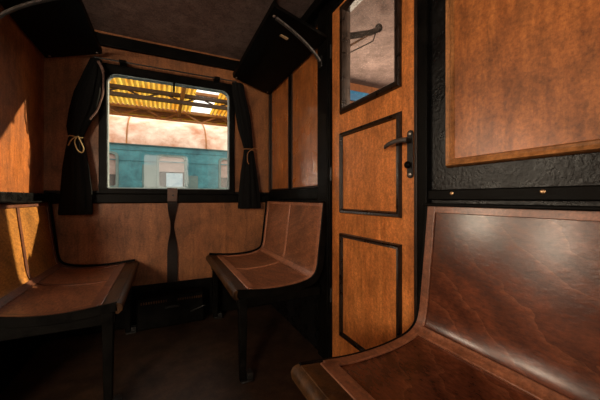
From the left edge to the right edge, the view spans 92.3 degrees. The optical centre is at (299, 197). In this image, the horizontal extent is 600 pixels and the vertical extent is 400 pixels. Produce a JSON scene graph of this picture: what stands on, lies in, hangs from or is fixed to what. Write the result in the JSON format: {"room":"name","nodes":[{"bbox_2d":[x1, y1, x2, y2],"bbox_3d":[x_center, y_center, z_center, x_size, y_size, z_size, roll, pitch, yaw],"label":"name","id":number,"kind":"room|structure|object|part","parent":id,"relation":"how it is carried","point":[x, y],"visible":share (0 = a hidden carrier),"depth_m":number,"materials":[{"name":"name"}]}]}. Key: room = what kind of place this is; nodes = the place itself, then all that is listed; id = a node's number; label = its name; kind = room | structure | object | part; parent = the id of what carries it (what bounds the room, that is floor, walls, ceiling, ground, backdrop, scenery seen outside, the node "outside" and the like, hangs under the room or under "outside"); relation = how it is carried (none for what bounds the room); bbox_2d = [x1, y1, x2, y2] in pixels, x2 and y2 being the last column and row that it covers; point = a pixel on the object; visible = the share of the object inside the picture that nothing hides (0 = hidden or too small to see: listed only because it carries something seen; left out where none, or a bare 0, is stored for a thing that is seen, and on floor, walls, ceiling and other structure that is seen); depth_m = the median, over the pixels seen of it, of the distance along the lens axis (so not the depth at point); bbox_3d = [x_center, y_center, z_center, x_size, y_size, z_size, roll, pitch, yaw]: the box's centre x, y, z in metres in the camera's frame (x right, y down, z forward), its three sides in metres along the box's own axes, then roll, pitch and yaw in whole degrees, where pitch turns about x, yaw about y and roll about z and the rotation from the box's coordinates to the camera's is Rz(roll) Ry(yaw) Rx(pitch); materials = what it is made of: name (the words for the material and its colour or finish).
{"room":"vehicle interior","nodes":[
{"label":"vehicle interior","id":0,"kind":"room"},
{"bbox_2d":[0,4,44,394],"bbox_3d":[-1.451,-0.117,1.401,0.060,2.085,1.025,0,0,-25],"label":"wall","id":1,"kind":"structure","parent":0,"point":[21,61],"depth_m":1.54,"materials":[{"name":"brown wood"}]},
{"bbox_3d":[-1.455,-0.005,1.451,0.019,0.050,0.870,0,0,-25],"label":"rail","id":2,"kind":"part","parent":1,"relation":"part of","materials":[{"name":"black paint"}]},
{"bbox_2d":[0,0,101,57],"bbox_3d":[-1.335,-0.881,1.588,0.302,0.262,0.685,0,0,-25],"label":"luggage rack","id":3,"kind":"object","parent":1,"relation":"attached to","point":[57,28],"visible":1,"depth_m":1.56,"materials":[{"name":"black paint"}]},
{"bbox_2d":[0,304,322,399],"bbox_3d":[-1.381,0.955,-0.296,8.150,0.060,4.150,0,0,-25],"label":"floor","id":4,"kind":"structure","parent":0,"point":[197,360],"depth_m":1.63,"materials":[{"name":"brown wood"}]},
{"bbox_2d":[0,201,138,399],"bbox_3d":[-1.208,0.471,1.540,0.547,0.908,0.909,0,0,-25],"label":"bench","id":5,"kind":"object","parent":4,"relation":"on","point":[41,293],"visible":1,"depth_m":1.37,"materials":[{"name":"black paint"}]},
{"bbox_3d":[-1.418,0.022,1.440,0.030,0.010,0.909,0,0,-25],"label":"rail","id":6,"kind":"part","parent":5,"relation":"part of","materials":[{"name":"black paint"}]},
{"bbox_3d":[-1.400,0.231,1.449,0.081,0.416,0.885,0,0,-25],"label":"backrest","id":7,"kind":"part","parent":5,"relation":"part of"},
{"bbox_3d":[-1.177,0.458,1.555,0.435,0.057,0.885,0,0,-25],"label":"seat","id":8,"kind":"part","parent":5,"relation":"part of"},
{"bbox_3d":[-1.024,0.264,1.131,0.527,0.482,0.012,0,0,-25],"label":"frame","id":9,"kind":"part","parent":5,"relation":"part of","materials":[{"name":"black paint"}]},
{"bbox_3d":[-1.409,0.263,1.941,0.527,0.483,0.012,0,0,-25],"label":"frame","id":10,"kind":"part","parent":5,"relation":"part of","materials":[{"name":"black paint"}]},
{"bbox_3d":[-0.843,0.713,1.266,0.044,0.425,0.044,0,0,-25],"label":"leg","id":11,"kind":"part","parent":5,"relation":"part of","materials":[{"name":"black paint"}]},
{"bbox_3d":[-1.181,0.713,1.979,0.044,0.425,0.044,0,0,-25],"label":"leg","id":12,"kind":"part","parent":5,"relation":"part of","materials":[{"name":"black paint"}]},
{"bbox_2d":[137,286,204,330],"bbox_3d":[-0.932,0.801,2.092,0.441,0.223,0.168,0,0,-25],"label":"heater","id":13,"kind":"object","parent":4,"relation":"on","point":[186,305],"visible":1,"depth_m":2.05,"materials":[{"name":"black paint"}]},
{"bbox_3d":[-0.904,0.769,2.045,0.100,0.012,0.020,0,0,-25],"label":"control lever","id":14,"kind":"part","parent":13,"relation":"part of","materials":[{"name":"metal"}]},
{"bbox_2d":[206,200,326,383],"bbox_3d":[-0.286,0.471,1.945,0.547,0.908,0.969,0,0,-25],"label":"bench","id":15,"kind":"object","parent":4,"relation":"on","point":[288,260],"visible":1,"depth_m":1.75,"materials":[{"name":"black paint"}]},
{"bbox_3d":[-0.656,0.713,2.228,0.044,0.425,0.044,0,0,-25],"label":"leg","id":16,"kind":"part","parent":15,"relation":"part of","materials":[{"name":"black paint"}]},
{"bbox_3d":[-0.483,0.263,2.381,0.527,0.483,0.012,0,0,-25],"label":"frame","id":17,"kind":"part","parent":15,"relation":"part of","materials":[{"name":"black paint"}]},
{"bbox_3d":[-0.292,0.713,1.461,0.044,0.425,0.044,0,0,-25],"label":"leg","id":18,"kind":"part","parent":15,"relation":"part of","materials":[{"name":"black paint"}]},
{"bbox_3d":[-0.318,0.458,1.930,0.435,0.057,0.945,0,0,-25],"label":"seat","id":19,"kind":"part","parent":15,"relation":"part of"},
{"bbox_3d":[-0.073,0.264,1.516,0.527,0.482,0.012,0,0,-25],"label":"frame","id":20,"kind":"part","parent":15,"relation":"part of","materials":[{"name":"black paint"}]},
{"bbox_3d":[-0.094,0.231,2.036,0.081,0.416,0.945,0,0,-25],"label":"backrest","id":21,"kind":"part","parent":15,"relation":"part of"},
{"bbox_3d":[-0.076,0.022,2.044,0.030,0.010,0.969,0,0,-25],"label":"rail","id":22,"kind":"part","parent":15,"relation":"part of","materials":[{"name":"black paint"}]},
{"bbox_2d":[291,203,599,399],"bbox_3d":[0.502,0.471,0.303,0.547,0.908,1.307,0,0,-25],"label":"bench","id":23,"kind":"object","parent":4,"relation":"on","point":[508,306],"visible":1,"depth_m":0.72,"materials":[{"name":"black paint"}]},
{"bbox_3d":[0.233,0.264,0.892,0.527,0.482,0.012,0,0,-25],"label":"frame","id":24,"kind":"part","parent":23,"relation":"part of","materials":[{"name":"black paint"}]},
{"bbox_3d":[0.470,0.458,0.288,0.435,0.057,1.283,0,0,-25],"label":"seat","id":25,"kind":"part","parent":23,"relation":"part of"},
{"bbox_3d":[0.712,0.022,0.403,0.030,0.010,1.307,0,0,-25],"label":"rail","id":26,"kind":"part","parent":23,"relation":"part of","materials":[{"name":"black paint"}]},
{"bbox_3d":[0.694,0.231,0.394,0.081,0.416,1.283,0,0,-25],"label":"backrest","id":27,"kind":"part","parent":23,"relation":"part of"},
{"bbox_2d":[44,30,377,341],"bbox_3d":[-2.278,-0.117,1.592,8.150,2.085,0.090,0,0,-25],"label":"wall","id":28,"kind":"structure","parent":0,"point":[120,227],"depth_m":2.12,"materials":[{"name":"brown wood"}]},
{"bbox_3d":[-1.321,0.348,2.025,0.746,0.618,0.011,0,0,-25],"label":"wainscot panel","id":29,"kind":"part","parent":28,"relation":"part of","materials":[{"name":"brown wood"}]},
{"bbox_3d":[-0.957,0.004,2.186,1.543,0.067,0.031,0,0,-25],"label":"sill rail","id":30,"kind":"part","parent":28,"relation":"part of","materials":[{"name":"black paint"}]},
{"bbox_2d":[93,56,236,82],"bbox_3d":[-0.960,-0.948,2.155,0.955,0.046,0.082,0,0,-25],"label":"curtain rod","id":31,"kind":"object","parent":28,"relation":"attached to","point":[123,63],"visible":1,"depth_m":2.08,"materials":[{"name":"metal"}]},
{"bbox_2d":[58,57,104,214],"bbox_3d":[-1.432,-0.410,1.894,0.254,1.040,0.077,0,0,-25],"label":"curtain","id":32,"kind":"object","parent":31,"relation":"hanging from","point":[76,198],"visible":1,"depth_m":1.87,"materials":[{"name":"black fabric"}]},
{"bbox_3d":[-1.458,-0.347,1.879,0.094,0.113,0.063,0,0,-25],"label":"tie cord","id":33,"kind":"part","parent":32,"relation":"part of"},
{"bbox_2d":[232,82,260,208],"bbox_3d":[-0.440,-0.421,2.365,0.240,1.017,0.074,0,0,-25],"label":"curtain","id":34,"kind":"object","parent":31,"relation":"hanging from","point":[249,194],"visible":1,"depth_m":2.34,"materials":[{"name":"black fabric"}]},
{"bbox_3d":[-0.406,-0.343,2.380,0.122,0.139,0.060,0,0,-25],"label":"tie cord","id":35,"kind":"part","parent":34,"relation":"part of","materials":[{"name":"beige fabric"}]},
{"bbox_2d":[98,63,234,193],"bbox_3d":[-0.976,-0.483,2.207,0.934,0.907,0.076,0,0,-25],"label":"window","id":36,"kind":"structure","parent":28,"relation":"in","point":[111,71],"depth_m":2.12,"materials":[{"name":"black paint"}]},
{"bbox_2d":[95,32,238,70],"bbox_3d":[-0.957,-1.095,2.187,1.543,0.084,0.025,0,0,-25],"label":"trim","id":37,"kind":"structure","parent":28,"relation":"attached to","point":[106,40],"depth_m":2.15,"materials":[{"name":"black paint"}]},
{"bbox_2d":[167,188,177,282],"bbox_3d":[-0.959,0.280,2.164,0.072,0.710,0.044,0,0,-25],"label":"strap","id":38,"kind":"object","parent":28,"relation":"hanging from","point":[172,193],"visible":1,"depth_m":2.16,"materials":[{"name":"leather"}]},
{"bbox_3d":[-0.613,0.348,2.361,0.773,0.618,0.011,0,0,-25],"label":"wainscot panel","id":39,"kind":"part","parent":28,"relation":"part of","materials":[{"name":"brown wood"}]},
{"bbox_2d":[350,90,367,100],"bbox_3d":[0.600,-1.025,2.924,1.808,0.100,0.029,0,0,-25],"label":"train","id":40,"kind":"structure","parent":28,"relation":"attached to","point":[354,95],"depth_m":2.89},
{"bbox_2d":[82,0,393,88],"bbox_3d":[-1.381,-1.185,-0.296,8.150,0.050,4.270,0,0,-25],"label":"ceiling","id":41,"kind":"structure","parent":0,"point":[226,28],"depth_m":1.93,"materials":[{"name":"grey fabric"}]},
{"bbox_2d":[269,0,599,357],"bbox_3d":[0.634,-0.117,0.661,0.061,2.085,4.150,0,0,-25],"label":"wall","id":42,"kind":"structure","parent":0,"point":[515,84],"depth_m":0.82,"materials":[{"name":"black paint"}]},
{"bbox_2d":[269,93,270,191],"bbox_3d":[-0.258,-0.552,2.486,0.024,0.995,0.024,0,0,-25],"label":"trim","id":43,"kind":"structure","parent":42,"relation":"attached to","point":[270,93],"depth_m":2.47,"materials":[{"name":"brown wood"}]},
{"bbox_2d":[233,0,326,93],"bbox_3d":[-0.199,-0.881,1.973,0.317,0.262,0.965,0,0,-25],"label":"luggage rack","id":44,"kind":"object","parent":42,"relation":"attached to","point":[282,41],"visible":1,"depth_m":1.81,"materials":[{"name":"black paint"}]},
{"bbox_3d":[0.121,-0.782,1.657,0.010,0.065,0.028,0,0,-25],"label":"foot plate","id":45,"kind":"part","parent":44,"relation":"part of","materials":[{"name":"metal"}]},
{"bbox_3d":[-0.162,-0.553,2.299,0.012,0.980,0.385,0,0,-25],"label":"panel moulding","id":46,"kind":"part","parent":42,"relation":"part of","materials":[{"name":"brown wood"}]},
{"bbox_3d":[-0.158,-0.553,2.301,0.007,0.964,0.377,0,0,-25],"label":"panel","id":47,"kind":"part","parent":42,"relation":"part of","materials":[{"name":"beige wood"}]},
{"bbox_3d":[-0.069,-0.562,2.103,0.017,1.065,0.042,0,0,-25],"label":"post","id":48,"kind":"part","parent":42,"relation":"part of","materials":[{"name":"black paint"}]},
{"bbox_3d":[-0.072,-0.025,2.108,0.019,0.070,0.870,0,0,-25],"label":"rail","id":49,"kind":"part","parent":42,"relation":"part of","materials":[{"name":"black paint"}]},
{"bbox_3d":[0.028,-0.553,1.901,0.012,0.980,0.402,0,0,-25],"label":"panel moulding","id":50,"kind":"part","parent":42,"relation":"part of","materials":[{"name":"brown wood"}]},
{"bbox_3d":[0.032,-0.553,1.902,0.007,0.964,0.394,0,0,-25],"label":"panel","id":51,"kind":"part","parent":42,"relation":"part of","materials":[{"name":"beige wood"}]},
{"bbox_2d":[300,0,331,24],"bbox_3d":[0.609,-1.127,0.633,0.049,0.064,4.119,0,0,-25],"label":"trim","id":52,"kind":"structure","parent":42,"relation":"attached to","point":[311,14],"depth_m":1.71,"materials":[{"name":"black paint"}]},
{"bbox_3d":[0.137,-0.085,1.664,0.021,2.020,0.112,0,0,-25],"label":"post","id":53,"kind":"part","parent":42,"relation":"part of","materials":[{"name":"black paint"}]},
{"bbox_2d":[328,1,330,357],"bbox_3d":[0.167,-0.084,1.606,0.014,2.018,0.013,0,0,-25],"label":"trim","id":54,"kind":"structure","parent":42,"relation":"attached to","point":[329,3],"depth_m":1.60,"materials":[{"name":"black paint"}]},
{"bbox_2d":[350,23,382,52],"bbox_3d":[0.353,-0.950,1.784,0.394,0.349,0.044,0,0,-25],"label":"bracket","id":55,"kind":"object","parent":42,"relation":"attached to","point":[362,35],"visible":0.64,"depth_m":1.80,"materials":[{"name":"black metal"}]},
{"bbox_3d":[0.346,-1.020,1.781,0.380,0.179,0.029,0,0,-25],"label":"arm","id":56,"kind":"part","parent":55,"relation":"part of","materials":[{"name":"black paint"}]},
{"bbox_3d":[0.508,-1.098,1.858,0.050,0.052,0.041,0,0,-25],"label":"knob","id":57,"kind":"part","parent":55,"relation":"part of","materials":[{"name":"black paint"}]},
{"bbox_2d":[330,0,413,356],"bbox_3d":[0.301,-0.054,1.331,0.081,1.943,0.609,0,0,-25],"label":"door","id":58,"kind":"structure","parent":42,"relation":"in","point":[372,169],"depth_m":1.29,"materials":[{"name":"brown wood"}]},
{"bbox_3d":[0.309,0.454,1.328,0.005,0.494,0.384,0,0,-25],"label":"panel","id":59,"kind":"part","parent":58,"relation":"part of","materials":[{"name":"brown wood"}]},
{"bbox_3d":[0.309,-0.132,1.328,0.005,0.373,0.384,0,0,-25],"label":"panel","id":60,"kind":"part","parent":58,"relation":"part of","materials":[{"name":"brown wood"}]},
{"bbox_3d":[0.303,0.454,1.325,0.016,0.542,0.432,0,0,-25],"label":"panel moulding","id":61,"kind":"part","parent":58,"relation":"part of","materials":[{"name":"black wood"}]},
{"bbox_3d":[0.303,-0.132,1.325,0.016,0.421,0.432,0,0,-25],"label":"panel moulding","id":62,"kind":"part","parent":58,"relation":"part of","materials":[{"name":"black wood"}]},
{"bbox_3d":[0.303,-0.722,1.325,0.016,0.566,0.428,0,0,-25],"label":"glass moulding","id":63,"kind":"part","parent":58,"relation":"part of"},
{"bbox_3d":[0.367,-0.213,1.121,0.024,0.029,0.118,0,0,-30],"label":"lever","id":64,"kind":"part","parent":58,"relation":"part of","materials":[{"name":"grey metal"}]},
{"bbox_3d":[0.406,-0.125,1.086,0.024,0.027,0.027,0,0,-25],"label":"knob","id":65,"kind":"part","parent":58,"relation":"part of","materials":[{"name":"black paint"}]},
{"bbox_3d":[0.418,-0.166,1.092,0.007,0.182,0.028,0,0,-25],"label":"handle plate","id":66,"kind":"part","parent":58,"relation":"part of","materials":[{"name":"metal"}]},
{"bbox_2d":[414,0,429,318],"bbox_3d":[0.435,-0.084,1.028,0.026,2.018,0.051,0,0,-25],"label":"trim","id":67,"kind":"structure","parent":42,"relation":"attached to","point":[421,7],"depth_m":1.02,"materials":[{"name":"black paint"}]},
{"bbox_3d":[0.980,-0.011,-0.102,0.013,0.035,2.470,0,0,-25],"label":"rail","id":68,"kind":"part","parent":42,"relation":"part of","materials":[{"name":"black paint"}]},
{"bbox_3d":[0.901,-0.582,0.052,0.020,0.966,1.971,0,0,-25],"label":"panel moulding","id":69,"kind":"part","parent":42,"relation":"part of","materials":[{"name":"orange wood"}]},
{"bbox_3d":[0.907,-0.583,0.057,0.009,0.925,1.925,0,0,-25],"label":"panel","id":70,"kind":"part","parent":42,"relation":"part of","materials":[{"name":"orange wood"}]},
{"label":"outside","id":71,"kind":"structure","parent":0,"visible":0},
{"bbox_3d":[-3.860,2.175,8.130,44.000,0.200,30.000,0,0,-25],"label":"ground","id":72,"kind":"structure","parent":71,"visible":0},
{"bbox_2d":[109,78,226,126],"bbox_3d":[-5.233,-1.042,11.021,24.000,6.235,6.000,0,0,-25],"label":"roof","id":73,"kind":"structure","parent":72,"relation":"on","point":[165,104],"depth_m":10.81,"materials":[{"name":"metal"}]},
{"bbox_3d":[-6.434,-3.960,13.550,24.000,0.330,0.100,0,0,-25],"label":"wall plate","id":74,"kind":"part","parent":73,"relation":"part of","materials":[{"name":"metal"}]},
{"bbox_2d":[109,115,226,188],"bbox_3d":[-2.953,0.185,6.568,17.200,3.780,2.500,0,0,-25],"label":"coach","id":75,"kind":"object","parent":72,"relation":"on","point":[143,152],"visible":0.17,"depth_m":5.47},
{"bbox_3d":[-3.473,-0.497,5.029,0.490,0.605,0.006,0,0,-25],"label":"pane","id":76,"kind":"part","parent":75,"relation":"part of","materials":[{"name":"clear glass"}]},
{"bbox_2d":[109,154,115,173],"bbox_3d":[-3.469,-0.605,5.021,0.450,0.370,0.008,0,0,-25],"label":"blind","id":77,"kind":"object","parent":75,"relation":"hanging from","point":[112,157],"depth_m":5.09,"materials":[{"name":"fabric"}]},
{"bbox_3d":[-2.452,-0.497,5.514,0.490,0.605,0.006,0,0,-25],"label":"pane","id":78,"kind":"part","parent":75,"relation":"part of","materials":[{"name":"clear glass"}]},
{"bbox_2d":[159,157,183,171],"bbox_3d":[-2.448,-0.645,5.506,0.450,0.290,0.008,0,0,-25],"label":"blind","id":79,"kind":"object","parent":75,"relation":"hanging from","point":[166,164],"depth_m":5.50,"materials":[{"name":"fabric"}]},
{"bbox_3d":[-1.431,-0.497,5.999,0.490,0.605,0.006,0,0,-25],"label":"pane","id":80,"kind":"part","parent":75,"relation":"part of","materials":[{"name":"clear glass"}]},
{"bbox_2d":[221,160,226,177],"bbox_3d":[-1.428,-0.605,5.991,0.450,0.370,0.008,0,0,-25],"label":"blind","id":81,"kind":"object","parent":75,"relation":"hanging from","point":[223,162],"depth_m":5.92,"materials":[{"name":"fabric"}]}
]}

